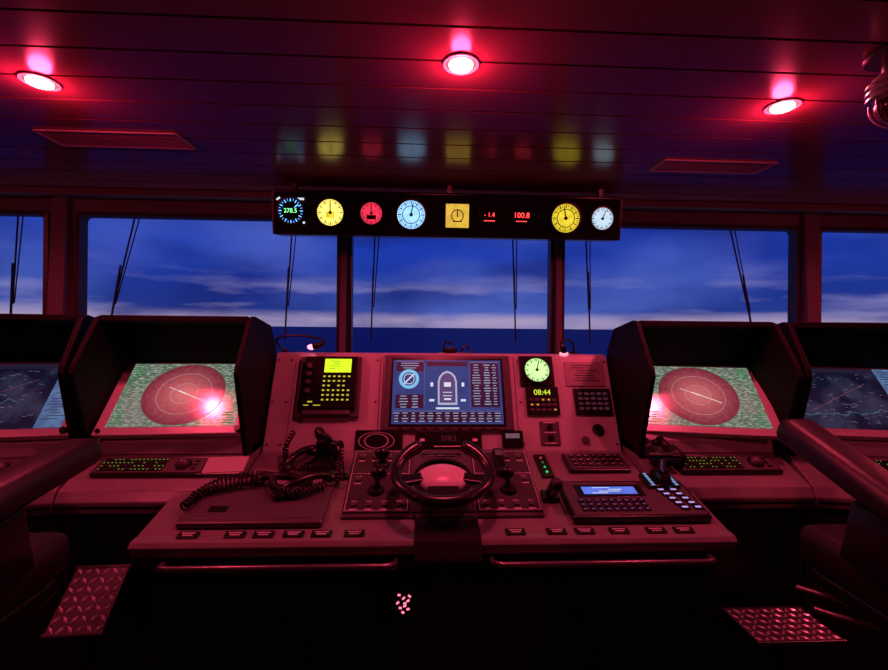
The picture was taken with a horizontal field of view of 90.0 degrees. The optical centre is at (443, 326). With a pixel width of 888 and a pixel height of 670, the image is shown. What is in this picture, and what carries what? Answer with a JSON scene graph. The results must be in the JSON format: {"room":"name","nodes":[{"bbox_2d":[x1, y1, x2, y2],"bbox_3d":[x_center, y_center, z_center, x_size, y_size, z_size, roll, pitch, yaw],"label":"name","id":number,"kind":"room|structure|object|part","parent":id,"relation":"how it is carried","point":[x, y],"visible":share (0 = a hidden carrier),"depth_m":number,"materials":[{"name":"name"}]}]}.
{"room":"control cabin","nodes":[
{"label":"control cabin","id":0,"kind":"room"},
{"bbox_2d":[0,0,887,205],"bbox_3d":[0.105,-0.819,-0.171,7.400,0.080,6.050,1,0,-3],"label":"ceiling","id":1,"kind":"structure","parent":0,"point":[563,97],"depth_m":1.49,"materials":[{"name":"metal"}]},
{"bbox_2d":[17,71,61,90],"bbox_3d":[-1.301,-0.788,1.429,0.106,0.029,0.106,1,0,-2],"label":"recessed light","id":2,"kind":"object","parent":1,"relation":"in","point":[36,80],"depth_m":1.41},
{"bbox_2d":[32,129,195,149],"bbox_3d":[-1.375,-0.789,1.871,0.570,0.008,0.160,1,0,-2],"label":"ceiling vent","id":3,"kind":"object","parent":1,"relation":"in","point":[66,138],"depth_m":1.86,"materials":[{"name":"metal"}]},
{"bbox_2d":[271,182,622,241],"bbox_3d":[0.028,-0.643,2.475,1.900,0.306,0.204,1,0,-3],"label":"panel","id":4,"kind":"object","parent":1,"relation":"attached to","point":[295,212],"visible":0.99,"depth_m":2.40,"materials":[{"name":"black plastic"}]},
{"bbox_2d":[443,52,478,75],"bbox_3d":[0.050,-0.775,1.313,0.106,0.029,0.106,1,0,-2],"label":"recessed light","id":5,"kind":"object","parent":1,"relation":"in","point":[460,63],"depth_m":1.30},
{"bbox_2d":[649,159,777,173],"bbox_3d":[1.276,-0.764,2.117,0.540,0.008,0.150,1,0,-2],"label":"ceiling vent","id":6,"kind":"object","parent":1,"relation":"in","point":[667,165],"depth_m":2.11,"materials":[{"name":"metal"}]},
{"bbox_2d":[764,98,801,114],"bbox_3d":[1.176,-0.764,1.542,0.106,0.029,0.106,1,0,-2],"label":"recessed light","id":7,"kind":"object","parent":1,"relation":"in","point":[789,104],"depth_m":1.53,"materials":[{"name":"white glass"}]},
{"bbox_2d":[862,43,887,128],"bbox_3d":[1.259,-0.660,1.236,0.140,0.215,0.140,1,0,-3],"label":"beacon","id":8,"kind":"object","parent":1,"relation":"attached to","point":[876,93],"visible":1,"depth_m":1.24,"materials":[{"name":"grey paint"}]},
{"bbox_3d":[1.260,-0.758,1.236,0.140,0.020,0.140,1,0,-2],"label":"mount plate","id":9,"kind":"part","parent":8,"relation":"part of","materials":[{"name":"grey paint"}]},
{"bbox_2d":[0,197,887,313],"bbox_3d":[-0.035,0.420,2.761,7.200,2.400,0.060,1,0,-3],"label":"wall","id":10,"kind":"structure","parent":0,"point":[6,203],"depth_m":2.68,"materials":[{"name":"metal"}]},
{"bbox_2d":[9,217,23,313],"bbox_3d":[-2.629,-0.337,2.737,0.090,0.807,0.051,1,0,-3],"label":"windshield wiper","id":11,"kind":"object","parent":10,"relation":"in","point":[13,286],"depth_m":2.73,"materials":[{"name":"black metal"}]},
{"bbox_3d":[-2.648,-0.163,2.717,0.009,0.459,0.012,2,0,-2],"label":"blade","id":12,"kind":"part","parent":11,"relation":"part of","materials":[{"name":"black rubber"}]},
{"bbox_3d":[-2.638,-0.418,2.732,0.032,0.555,0.010,1,0,-30],"label":"arm","id":13,"kind":"part","parent":11,"relation":"part of","materials":[{"name":"black metal"}]},
{"bbox_2d":[0,210,49,313],"bbox_3d":[-2.940,-0.208,2.625,1.200,0.970,0.069,1,0,-3],"label":"frame","id":14,"kind":"object","parent":10,"relation":"attached to","point":[10,213],"visible":0.45,"depth_m":2.62,"materials":[{"name":"paint"}]},
{"bbox_2d":[47,197,70,313],"bbox_3d":[-2.260,-0.247,2.599,0.090,1.030,0.070,1,0,-3],"label":"trim","id":15,"kind":"structure","parent":10,"relation":"attached to","point":[58,297],"depth_m":2.59,"materials":[{"name":"paint"}]},
{"bbox_2d":[111,219,139,314],"bbox_3d":[-1.981,-0.332,2.766,0.194,0.804,0.051,1,0,-3],"label":"windshield wiper","id":16,"kind":"object","parent":10,"relation":"in","point":[120,271],"depth_m":2.76,"materials":[{"name":"black metal"}]},
{"bbox_3d":[-2.038,-0.157,2.744,0.009,0.459,0.012,10,0,-2],"label":"blade","id":17,"kind":"part","parent":16,"relation":"part of","materials":[{"name":"black rubber"}]},
{"bbox_3d":[-1.987,-0.412,2.761,0.127,0.557,0.010,1,0,-7],"label":"arm","id":18,"kind":"part","parent":16,"relation":"part of","materials":[{"name":"black metal"}]},
{"bbox_2d":[75,211,340,351],"bbox_3d":[-1.407,-0.194,2.692,1.560,0.970,0.069,1,0,-3],"label":"frame","id":19,"kind":"object","parent":10,"relation":"attached to","point":[82,218],"visible":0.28,"depth_m":2.66,"materials":[{"name":"paint"}]},
{"bbox_2d":[284,236,295,339],"bbox_3d":[-0.961,-0.321,2.810,0.090,0.807,0.051,1,0,-3],"label":"windshield wiper","id":20,"kind":"object","parent":10,"relation":"in","point":[288,270],"depth_m":2.80,"materials":[{"name":"black metal"}]},
{"bbox_3d":[-0.988,-0.147,2.789,0.009,0.459,0.012,3,0,-2],"label":"blade","id":21,"kind":"part","parent":20,"relation":"part of","materials":[{"name":"black rubber"}]},
{"bbox_3d":[-0.974,-0.402,2.805,0.041,0.556,0.010,1,0,-21],"label":"arm","id":22,"kind":"part","parent":20,"relation":"part of","materials":[{"name":"black metal"}]},
{"bbox_2d":[339,237,347,352],"bbox_3d":[-0.605,-0.231,2.671,0.036,1.030,0.070,1,0,-3],"label":"trim","id":23,"kind":"structure","parent":10,"relation":"attached to","point":[344,240],"depth_m":2.66,"materials":[{"name":"paint"}]},
{"bbox_2d":[370,238,378,340],"bbox_3d":[-0.441,-0.316,2.833,0.090,0.807,0.051,1,0,-3],"label":"windshield wiper","id":24,"kind":"object","parent":10,"relation":"in","point":[373,289],"depth_m":2.82,"materials":[{"name":"black plastic"}]},
{"bbox_3d":[-0.455,-0.142,2.813,0.009,0.459,0.012,2,0,-2],"label":"blade","id":25,"kind":"part","parent":24,"relation":"part of","materials":[{"name":"black rubber"}]},
{"bbox_3d":[-0.447,-0.397,2.828,0.028,0.555,0.010,1,0,-37],"label":"arm","id":26,"kind":"part","parent":24,"relation":"part of","materials":[{"name":"black metal"}]},
{"bbox_2d":[0,186,887,215],"bbox_3d":[-0.020,-0.759,2.681,7.200,0.040,0.100,1,0,-3],"label":"trim","id":27,"kind":"structure","parent":10,"relation":"attached to","point":[5,191],"depth_m":2.65,"materials":[{"name":"paint"}]},
{"bbox_2d":[347,237,554,353],"bbox_3d":[0.047,-0.180,2.755,1.270,0.970,0.069,1,0,-3],"label":"frame","id":28,"kind":"object","parent":10,"relation":"attached to","point":[551,244],"visible":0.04,"depth_m":2.75,"materials":[{"name":"paint"}]},
{"bbox_2d":[512,240,516,341],"bbox_3d":[0.438,-0.307,2.871,0.090,0.807,0.051,1,0,-3],"label":"windshield wiper","id":29,"kind":"object","parent":10,"relation":"in","point":[515,298],"depth_m":2.86,"materials":[{"name":"black plastic"}]},
{"bbox_3d":[0.449,-0.388,2.867,0.032,0.555,0.010,1,0,25],"label":"arm","id":30,"kind":"part","parent":29,"relation":"part of","materials":[{"name":"black metal"}]},
{"bbox_3d":[0.455,-0.133,2.853,0.009,0.459,0.012,-1,0,-2],"label":"blade","id":31,"kind":"part","parent":29,"relation":"part of","materials":[{"name":"black rubber"}]},
{"bbox_2d":[554,241,561,353],"bbox_3d":[0.704,-0.218,2.728,0.036,1.030,0.070,1,0,-3],"label":"trim","id":32,"kind":"structure","parent":10,"relation":"attached to","point":[558,244],"depth_m":2.72,"materials":[{"name":"paint"}]},
{"bbox_2d":[585,241,590,342],"bbox_3d":[0.918,-0.303,2.892,0.090,0.807,0.051,1,0,-3],"label":"windshield wiper","id":33,"kind":"object","parent":10,"relation":"in","point":[587,272],"depth_m":2.88,"materials":[{"name":"black plastic"}]},
{"bbox_3d":[0.931,-0.384,2.888,0.036,0.555,0.010,1,0,20],"label":"arm","id":34,"kind":"part","parent":33,"relation":"part of","materials":[{"name":"black metal"}]},
{"bbox_3d":[0.939,-0.128,2.874,0.009,0.459,0.012,-1,0,-2],"label":"blade","id":35,"kind":"part","parent":33,"relation":"part of","materials":[{"name":"black rubber"}]},
{"bbox_2d":[562,222,799,340],"bbox_3d":[1.490,-0.166,2.818,1.540,0.970,0.069,1,0,-3],"label":"frame","id":36,"kind":"object","parent":10,"relation":"attached to","point":[793,232],"visible":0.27,"depth_m":2.82,"materials":[{"name":"paint"}]},
{"bbox_2d":[730,231,751,321],"bbox_3d":[1.944,-0.294,2.937,0.206,0.804,0.051,1,0,-3],"label":"windshield wiper","id":37,"kind":"object","parent":10,"relation":"in","point":[743,283],"depth_m":2.93,"materials":[{"name":"black metal"}]},
{"bbox_3d":[2.003,-0.118,2.920,0.009,0.459,0.012,-9,0,-2],"label":"blade","id":38,"kind":"part","parent":37,"relation":"part of","materials":[{"name":"black rubber"}]},
{"bbox_2d":[800,213,820,321],"bbox_3d":[2.319,-0.203,2.799,0.090,1.030,0.070,1,0,-3],"label":"trim","id":39,"kind":"structure","parent":10,"relation":"attached to","point":[810,247],"depth_m":2.79,"materials":[{"name":"paint"}]},
{"bbox_2d":[819,226,887,306],"bbox_3d":[2.929,-0.152,2.881,1.110,0.970,0.069,1,0,-3],"label":"frame","id":40,"kind":"object","parent":10,"relation":"attached to","point":[826,229],"visible":0.27,"depth_m":2.83,"materials":[{"name":"paint"}]},
{"bbox_3d":[0.080,1.671,-0.146,7.400,0.100,6.200,1,0,-2],"label":"floor","id":41,"kind":"structure","parent":0,"visible":0},
{"bbox_2d":[0,313,93,669],"bbox_3d":[-1.702,0.776,1.724,0.600,1.654,0.536,1,0,-12],"label":"console","id":42,"kind":"object","parent":41,"relation":"on","point":[38,410],"visible":0.41,"depth_m":1.66,"materials":[{"name":"metal"}]},
{"bbox_2d":[0,364,57,428],"bbox_3d":[-1.697,0.264,1.722,0.470,0.300,0.001,1,-42,-13],"label":"screen","id":43,"kind":"object","parent":42,"relation":"attached to","point":[36,395],"depth_m":1.74,"materials":[{"name":"black glass"}]},
{"bbox_3d":[-1.664,1.112,1.539,0.590,0.865,0.025,1,0,-12],"label":"door","id":44,"kind":"part","parent":42,"relation":"part of","materials":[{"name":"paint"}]},
{"bbox_2d":[0,313,80,360],"bbox_3d":[-1.704,0.043,1.764,0.594,0.189,0.346,1,0,-2],"label":"hood","id":45,"kind":"object","parent":42,"relation":"attached to","point":[23,337],"depth_m":1.77,"materials":[{"name":"black plastic"}]},
{"bbox_3d":[-1.511,0.266,1.763,0.090,0.300,0.001,1,-42,-12],"label":"chart panel","id":46,"kind":"part","parent":42,"relation":"part of","materials":[{"name":"blue glass"}]},
{"bbox_3d":[-1.427,0.387,1.665,0.024,0.024,0.015,1,-42,-12],"label":"brightness knob","id":47,"kind":"part","parent":42,"relation":"part of","materials":[{"name":"black plastic"}]},
{"bbox_2d":[0,438,132,669],"bbox_3d":[-1.237,0.705,1.026,0.655,1.806,1.025,1,0,-5],"label":"chair","id":48,"kind":"object","parent":41,"relation":"on","point":[29,562],"visible":1,"depth_m":1.10,"materials":[{"name":"black leather"}]},
{"bbox_3d":[-0.958,0.511,0.913,0.020,0.160,0.240,1,12,-5],"label":"arm panel","id":49,"kind":"part","parent":48,"relation":"part of","materials":[{"name":"black leather"}]},
{"bbox_2d":[0,532,68,618],"bbox_3d":[-1.228,0.608,0.938,0.500,0.110,0.500,1,3,-5],"label":"seat cushion","id":50,"kind":"object","parent":48,"relation":"on","point":[50,550],"depth_m":1.10,"materials":[{"name":"black leather"}]},
{"bbox_3d":[-1.165,0.966,1.392,0.180,0.012,0.010,1,42,-6],"label":"edge trim","id":51,"kind":"part","parent":48,"relation":"part of","materials":[{"name":"metal"}]},
{"bbox_3d":[-1.207,1.168,1.215,0.044,0.516,0.561,1,0,6],"label":"footrest arm","id":52,"kind":"part","parent":48,"relation":"part of","materials":[{"name":"black plastic"}]},
{"bbox_3d":[-1.171,0.899,1.466,0.170,0.006,0.200,1,42,-5],"label":"plate","id":53,"kind":"part","parent":48,"relation":"part of","materials":[{"name":"metal"}]},
{"bbox_3d":[-1.178,0.832,1.540,0.180,0.012,0.010,1,42,-6],"label":"edge trim","id":54,"kind":"part","parent":48,"relation":"part of","materials":[{"name":"metal"}]},
{"bbox_2d":[54,315,275,669],"bbox_3d":[-1.059,0.783,1.808,0.600,1.654,0.536,1,0,-3],"label":"console","id":55,"kind":"object","parent":41,"relation":"on","point":[160,395],"visible":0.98,"depth_m":1.71,"materials":[{"name":"metal"}]},
{"bbox_3d":[-1.054,1.117,1.619,0.590,0.865,0.025,1,0,-2],"label":"door","id":56,"kind":"part","parent":55,"relation":"part of","materials":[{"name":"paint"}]},
{"bbox_3d":[-1.080,0.512,1.642,0.380,0.004,0.075,1,24,-2],"label":"keyboard plate","id":57,"kind":"part","parent":55,"relation":"part of","materials":[{"name":"grey paint"}]},
{"bbox_2d":[105,364,237,426],"bbox_3d":[-1.061,0.271,1.806,0.470,0.300,0.001,1,-42,-6],"label":"screen","id":58,"kind":"object","parent":55,"relation":"attached to","point":[133,416],"depth_m":1.77,"materials":[{"name":"glass"}]},
{"bbox_2d":[100,315,249,360],"bbox_3d":[-1.054,0.050,1.848,0.560,0.189,0.254,1,0,-2],"label":"hood","id":59,"kind":"object","parent":55,"relation":"attached to","point":[122,337],"depth_m":1.83,"materials":[{"name":"black plastic"}]},
{"bbox_2d":[196,456,248,474],"bbox_3d":[-0.822,0.515,1.658,0.162,0.042,0.083,1,0,-5],"label":"papers","id":60,"kind":"object","parent":55,"relation":"on","point":[214,465],"visible":0.93,"depth_m":1.65,"materials":[{"name":"white paper"}]},
{"bbox_3d":[-0.799,0.393,1.718,0.024,0.024,0.015,1,-42,-6],"label":"brightness knob","id":61,"kind":"part","parent":55,"relation":"part of","materials":[{"name":"black plastic"}]},
{"bbox_2d":[127,352,737,669],"bbox_3d":[-0.026,0.870,1.713,1.845,1.499,0.896,1,0,-3],"label":"console","id":62,"kind":"object","parent":41,"relation":"on","point":[356,573],"visible":0.96,"depth_m":1.41,"materials":[{"name":"metal"}]},
{"bbox_3d":[-0.657,1.154,1.375,0.420,0.720,0.012,1,-1,-2],"label":"cabinet door","id":63,"kind":"part","parent":62,"relation":"part of","materials":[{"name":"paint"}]},
{"bbox_2d":[179,470,327,510],"bbox_3d":[-0.638,0.556,1.540,0.461,0.077,0.173,1,0,-11],"label":"coiled phone cord","id":64,"kind":"object","parent":62,"relation":"on","point":[272,483],"visible":1,"depth_m":1.51,"materials":[{"name":"black plastic"}]},
{"bbox_3d":[-0.755,0.555,1.504,0.243,0.077,0.070,1,0,-33],"label":"cord","id":65,"kind":"part","parent":64,"relation":"part of","materials":[{"name":"black plastic"}]},
{"bbox_3d":[-0.623,0.543,1.545,0.440,0.047,0.157,1,15,-2],"label":"cord","id":66,"kind":"part","parent":64,"relation":"part of","materials":[{"name":"black plastic"}]},
{"bbox_2d":[175,487,333,528],"bbox_3d":[-0.611,0.595,1.472,0.450,0.066,0.186,1,0,-2],"label":"tray","id":67,"kind":"object","parent":62,"relation":"on","point":[240,507],"depth_m":1.43,"materials":[{"name":"black plastic"}]},
{"bbox_3d":[-0.485,0.700,1.323,0.700,0.023,0.085,1,0,-2],"label":"rail","id":68,"kind":"part","parent":62,"relation":"part of","materials":[{"name":"metal"}]},
{"bbox_2d":[250,472,312,486],"bbox_3d":[-0.586,0.549,1.598,0.230,0.055,0.056,1,0,2],"label":"cradle","id":69,"kind":"object","parent":62,"relation":"on","point":[285,476],"visible":0.56,"depth_m":1.58,"materials":[{"name":"black plastic"}]},
{"bbox_2d":[275,334,325,351],"bbox_3d":[-0.658,0.079,2.019,0.252,0.090,0.058,1,0,20],"label":"lamp","id":70,"kind":"object","parent":62,"relation":"on","point":[313,346],"visible":0.88,"depth_m":2.01,"materials":[{"name":"black plastic"}]},
{"bbox_3d":[-0.563,0.082,1.987,0.050,0.034,0.034,-16,-7,-13],"label":"lamp shade","id":71,"kind":"part","parent":70,"relation":"part of","materials":[{"name":"black plastic"}]},
{"bbox_2d":[271,470,336,500],"bbox_3d":[-0.483,0.545,1.548,0.230,0.069,0.056,1,0,-37],"label":"telephone handset","id":72,"kind":"object","parent":62,"relation":"on","point":[329,476],"visible":0.92,"depth_m":1.53,"materials":[{"name":"black plastic"}]},
{"bbox_2d":[278,426,344,485],"bbox_3d":[-0.492,0.473,1.709,0.293,0.193,0.189,1,0,14],"label":"cradle","id":73,"kind":"object","parent":62,"relation":"on","point":[324,459],"visible":0.98,"depth_m":1.69,"materials":[{"name":"black plastic"}]},
{"bbox_3d":[-0.549,0.476,1.706,0.181,0.141,0.091,1,0,13],"label":"cord","id":74,"kind":"part","parent":73,"relation":"part of","materials":[{"name":"black plastic"}]},
{"bbox_3d":[-0.388,0.498,1.647,0.037,0.145,0.124,1,0,-12],"label":"cord","id":75,"kind":"part","parent":73,"relation":"part of","materials":[{"name":"black plastic"}]},
{"bbox_2d":[294,356,362,417],"bbox_3d":[-0.497,0.257,1.924,0.270,0.255,0.137,1,0,-3],"label":"receiver","id":76,"kind":"object","parent":62,"relation":"on","point":[328,386],"visible":1,"depth_m":1.90,"materials":[{"name":"grey paint"}]},
{"bbox_3d":[-0.580,0.270,1.879,0.024,0.024,0.016,1,-24,-2],"label":"knob","id":77,"kind":"part","parent":76,"relation":"part of","materials":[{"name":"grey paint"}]},
{"bbox_3d":[-0.581,0.169,1.923,0.024,0.024,0.016,1,-24,-2],"label":"knob","id":78,"kind":"part","parent":76,"relation":"part of","materials":[{"name":"grey paint"}]},
{"bbox_2d":[330,442,348,480],"bbox_3d":[-0.384,0.489,1.623,0.037,0.158,0.103,1,0,22],"label":"gooseneck microphone","id":79,"kind":"object","parent":62,"relation":"on","point":[345,476],"visible":0.95,"depth_m":1.62,"materials":[{"name":"black plastic"}]},
{"bbox_3d":[-0.257,1.158,1.393,0.340,0.720,0.012,1,-1,-2],"label":"cabinet door","id":80,"kind":"part","parent":62,"relation":"part of","materials":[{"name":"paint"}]},
{"bbox_3d":[-0.229,0.531,1.522,0.030,0.051,0.018,1,0,35],"label":"stem","id":81,"kind":"part","parent":62,"relation":"part of","materials":[{"name":"black plastic"}]},
{"bbox_3d":[-0.126,0.857,1.384,0.110,0.110,0.012,1,0,-2],"label":"plate","id":82,"kind":"part","parent":62,"relation":"part of","materials":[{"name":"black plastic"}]},
{"bbox_3d":[-0.001,0.330,2.007,1.504,0.419,0.310,1,0,-2],"label":"upright panel","id":83,"kind":"part","parent":62,"relation":"part of","materials":[{"name":"grey paint"}]},
{"bbox_2d":[391,441,494,507],"bbox_3d":[-0.004,0.508,1.459,0.344,0.211,0.258,1,0,-2],"label":"steering wheel","id":84,"kind":"object","parent":62,"relation":"on","point":[444,484],"visible":0.99,"depth_m":1.44,"materials":[{"name":"black plastic"}]},
{"bbox_2d":[381,355,513,430],"bbox_3d":[0.015,0.285,1.942,0.565,0.310,0.150,1,0,-3],"label":"monitor","id":85,"kind":"object","parent":62,"relation":"on","point":[419,392],"visible":1,"depth_m":1.93,"materials":[{"name":"grey paint"}]},
{"bbox_2d":[438,340,473,352],"bbox_3d":[0.057,0.097,2.104,0.170,0.070,0.070,1,0,-3],"label":"bearing compass","id":86,"kind":"object","parent":62,"relation":"on","point":[444,349],"visible":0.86,"depth_m":2.08,"materials":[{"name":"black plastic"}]},
{"bbox_2d":[442,347,456,352],"bbox_3d":[0.027,0.107,2.103,0.070,0.024,0.070,1,0,-2],"label":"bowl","id":87,"kind":"object","parent":86,"relation":"on","point":[444,349],"depth_m":2.07,"materials":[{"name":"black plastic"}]},
{"bbox_3d":[0.105,0.101,2.107,0.063,0.048,0.010,1,0,-2],"label":"handle","id":88,"kind":"part","parent":86,"relation":"part of","materials":[{"name":"black plastic"}]},
{"bbox_3d":[0.221,0.535,1.541,0.030,0.051,0.018,1,0,-40],"label":"stem","id":89,"kind":"part","parent":62,"relation":"part of","materials":[{"name":"black plastic"}]},
{"bbox_3d":[0.292,1.163,1.417,0.340,0.720,0.012,1,-1,-2],"label":"cabinet door","id":90,"kind":"part","parent":62,"relation":"part of","materials":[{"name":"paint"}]},
{"bbox_2d":[518,356,554,385],"bbox_3d":[0.416,0.199,1.999,0.155,0.131,0.076,1,0,-3],"label":"clock","id":91,"kind":"object","parent":62,"relation":"attached to","point":[533,370],"visible":1,"depth_m":1.99,"materials":[{"name":"black plastic"}]},
{"bbox_2d":[525,387,559,414],"bbox_3d":[0.432,0.324,1.949,0.145,0.118,0.062,1,0,-3],"label":"keypad","id":92,"kind":"object","parent":62,"relation":"on","point":[539,400],"visible":1,"depth_m":1.94,"materials":[{"name":"black plastic"}]},
{"bbox_3d":[0.394,0.549,1.755,0.050,0.010,0.160,1,15,-2],"label":"plate","id":93,"kind":"part","parent":62,"relation":"part of","materials":[{"name":"black plastic"}]},
{"bbox_2d":[547,424,552,429],"bbox_3d":[0.453,0.428,1.901,0.026,0.026,0.014,1,-24,-2],"label":"switch","id":94,"kind":"object","parent":62,"relation":"attached to","point":[549,426],"depth_m":1.89,"materials":[{"name":"black plastic"}]},
{"bbox_3d":[0.453,0.454,1.899,0.085,0.100,0.008,1,-24,-3],"label":"plate","id":95,"kind":"part","parent":62,"relation":"part of","materials":[{"name":"grey metal"}]},
{"bbox_2d":[548,434,553,440],"bbox_3d":[0.454,0.469,1.883,0.026,0.026,0.014,1,-24,-2],"label":"switch","id":96,"kind":"object","parent":62,"relation":"attached to","point":[550,436],"depth_m":1.88,"materials":[{"name":"black plastic"}]},
{"bbox_2d":[540,478,562,502],"bbox_3d":[0.374,0.557,1.524,0.060,0.104,0.123,1,0,-3],"label":"joystick","id":97,"kind":"object","parent":62,"relation":"on","point":[550,495],"visible":1,"depth_m":1.51,"materials":[{"name":"black plastic"}]},
{"bbox_2d":[559,338,577,355],"bbox_3d":[0.586,0.095,2.082,0.119,0.082,0.036,1,0,-41],"label":"lamp","id":98,"kind":"object","parent":62,"relation":"on","point":[563,351],"visible":0.92,"depth_m":2.05,"materials":[{"name":"black plastic"}]},
{"bbox_3d":[0.550,0.095,2.056,0.034,0.050,0.034,-11,0,-2],"label":"lamp shade","id":99,"kind":"part","parent":98,"relation":"part of","materials":[{"name":"black plastic"}]},
{"bbox_3d":[0.636,0.213,2.013,0.175,0.115,0.006,1,-24,-3],"label":"plate","id":100,"kind":"part","parent":62,"relation":"part of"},
{"bbox_2d":[592,424,603,434],"bbox_3d":[0.663,0.442,1.913,0.048,0.048,0.010,1,-24,-2],"label":"socket","id":101,"kind":"object","parent":62,"relation":"attached to","point":[597,429],"depth_m":1.91,"materials":[{"name":"black plastic"}]},
{"bbox_3d":[0.484,0.709,1.365,0.700,0.023,0.085,1,0,-2],"label":"rail","id":102,"kind":"part","parent":62,"relation":"part of","materials":[{"name":"metal"}]},
{"bbox_2d":[559,452,711,523],"bbox_3d":[0.643,0.545,1.548,0.460,0.187,0.221,1,0,-3],"label":"control panel","id":103,"kind":"object","parent":62,"relation":"on","point":[658,497],"visible":0.99,"depth_m":1.51,"materials":[{"name":"black plastic"}]},
{"bbox_3d":[0.785,0.564,1.620,0.120,0.020,0.080,1,15,-2],"label":"plate","id":104,"kind":"part","parent":103,"relation":"part of","materials":[{"name":"black plastic"}]},
{"bbox_3d":[0.791,0.504,1.607,0.018,0.071,0.023,1,15,-2],"label":"lever stem","id":105,"kind":"part","parent":103,"relation":"part of","materials":[{"name":"metal"}]},
{"bbox_3d":[0.792,0.465,1.600,0.110,0.024,0.024,1,15,-2],"label":"lever handle","id":106,"kind":"part","parent":103,"relation":"part of","materials":[{"name":"black plastic"}]},
{"bbox_3d":[0.672,1.167,1.433,0.380,0.720,0.012,1,-1,-2],"label":"cabinet door","id":107,"kind":"part","parent":62,"relation":"part of","materials":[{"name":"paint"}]},
{"bbox_2d":[607,320,814,669],"bbox_3d":[1.072,0.803,1.901,0.611,1.654,0.536,1,0,-3],"label":"console","id":108,"kind":"object","parent":41,"relation":"on","point":[719,392],"visible":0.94,"depth_m":1.78,"materials":[{"name":"metal"}]},
{"bbox_2d":[644,436,686,468],"bbox_3d":[0.853,0.490,1.759,0.144,0.105,0.155,1,0,-14],"label":"binoculars","id":109,"kind":"object","parent":108,"relation":"on","point":[658,445],"visible":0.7,"depth_m":1.72,"materials":[{"name":"black rubber"}]},
{"bbox_2d":[638,320,772,363],"bbox_3d":[1.072,0.070,1.941,0.560,0.189,0.254,1,0,-2],"label":"hood","id":110,"kind":"object","parent":108,"relation":"attached to","point":[668,342],"depth_m":1.93,"materials":[{"name":"black plastic"}]},
{"bbox_2d":[648,366,772,428],"bbox_3d":[1.091,0.291,1.898,0.470,0.300,0.001,1,-42,8],"label":"screen","id":111,"kind":"object","parent":108,"relation":"attached to","point":[745,417],"depth_m":1.86,"materials":[{"name":"glass"}]},
{"bbox_3d":[1.106,0.533,1.737,0.380,0.004,0.075,1,24,-2],"label":"keyboard plate","id":112,"kind":"part","parent":108,"relation":"part of","materials":[{"name":"grey paint"}]},
{"bbox_3d":[1.071,1.138,1.711,0.590,0.865,0.025,1,0,-2],"label":"door","id":113,"kind":"part","parent":108,"relation":"part of","materials":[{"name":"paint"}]},
{"bbox_2d":[721,419,887,669],"bbox_3d":[1.275,0.729,1.125,0.655,1.806,0.984,1,0,-3],"label":"chair","id":114,"kind":"object","parent":41,"relation":"on","point":[850,560],"visible":1,"depth_m":1.15,"materials":[{"name":"black leather"}]},
{"bbox_3d":[1.151,1.021,1.607,0.300,0.012,0.010,1,0,-2],"label":"edge trim","id":115,"kind":"part","parent":114,"relation":"part of","materials":[{"name":"metal"}]},
{"bbox_3d":[1.214,1.241,1.304,0.044,0.417,0.510,1,0,-14],"label":"footrest arm","id":116,"kind":"part","parent":114,"relation":"part of","materials":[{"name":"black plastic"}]},
{"bbox_3d":[1.155,1.021,1.522,0.290,0.006,0.170,1,0,-2],"label":"plate","id":117,"kind":"part","parent":114,"relation":"part of","materials":[{"name":"metal"}]},
{"bbox_3d":[1.159,1.021,1.437,0.300,0.012,0.010,1,0,-2],"label":"edge trim","id":118,"kind":"part","parent":114,"relation":"part of","materials":[{"name":"metal"}]},
{"bbox_3d":[1.098,0.753,1.230,0.192,0.031,0.029,1,0,41],"label":"adjust lever","id":119,"kind":"part","parent":114,"relation":"part of","materials":[{"name":"metal"}]},
{"bbox_2d":[799,524,887,614],"bbox_3d":[1.279,0.632,1.057,0.500,0.110,0.500,1,3,-2],"label":"seat cushion","id":120,"kind":"object","parent":114,"relation":"on","point":[820,545],"depth_m":1.18,"materials":[{"name":"black leather"}]},
{"bbox_3d":[1.100,0.778,1.170,0.192,0.031,0.029,1,0,41],"label":"adjust lever","id":121,"kind":"part","parent":114,"relation":"part of","materials":[{"name":"metal"}]},
{"bbox_3d":[1.018,0.530,0.996,0.020,0.160,0.240,1,12,-2],"label":"arm panel","id":122,"kind":"part","parent":114,"relation":"part of","materials":[{"name":"black leather"}]},
{"bbox_2d":[778,322,887,669],"bbox_3d":[1.714,0.809,1.873,0.600,1.654,0.536,1,0,7],"label":"console","id":123,"kind":"object","parent":41,"relation":"on","point":[844,365],"visible":0.24,"depth_m":1.79,"materials":[{"name":"metal"}]},
{"bbox_2d":[790,322,887,366],"bbox_3d":[1.726,0.076,1.914,0.594,0.189,0.346,1,0,-2],"label":"hood","id":124,"kind":"object","parent":123,"relation":"attached to","point":[823,344],"depth_m":1.91,"materials":[{"name":"black plastic"}]},
{"bbox_3d":[1.686,1.144,1.685,0.590,0.865,0.025,1,0,7],"label":"door","id":125,"kind":"part","parent":123,"relation":"part of","materials":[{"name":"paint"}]},
{"bbox_2d":[804,368,887,429],"bbox_3d":[1.719,0.297,1.872,0.470,0.300,0.001,1,-42,8],"label":"screen","id":126,"kind":"object","parent":123,"relation":"attached to","point":[820,393],"depth_m":1.86,"materials":[{"name":"glass"}]},
{"bbox_3d":[1.907,0.299,1.846,0.090,0.300,0.001,1,-42,7],"label":"chart panel","id":127,"kind":"part","parent":123,"relation":"part of","materials":[{"name":"blue glass"}]},
{"label":"outside","id":128,"kind":"structure","parent":0,"visible":0},
{"bbox_2d":[271,326,612,359],"bbox_3d":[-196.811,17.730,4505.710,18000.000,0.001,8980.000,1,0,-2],"label":"sea","id":129,"kind":"structure","parent":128,"point":[384,339],"depth_m":668.04,"materials":[{"name":"blue liquid"}]}
]}

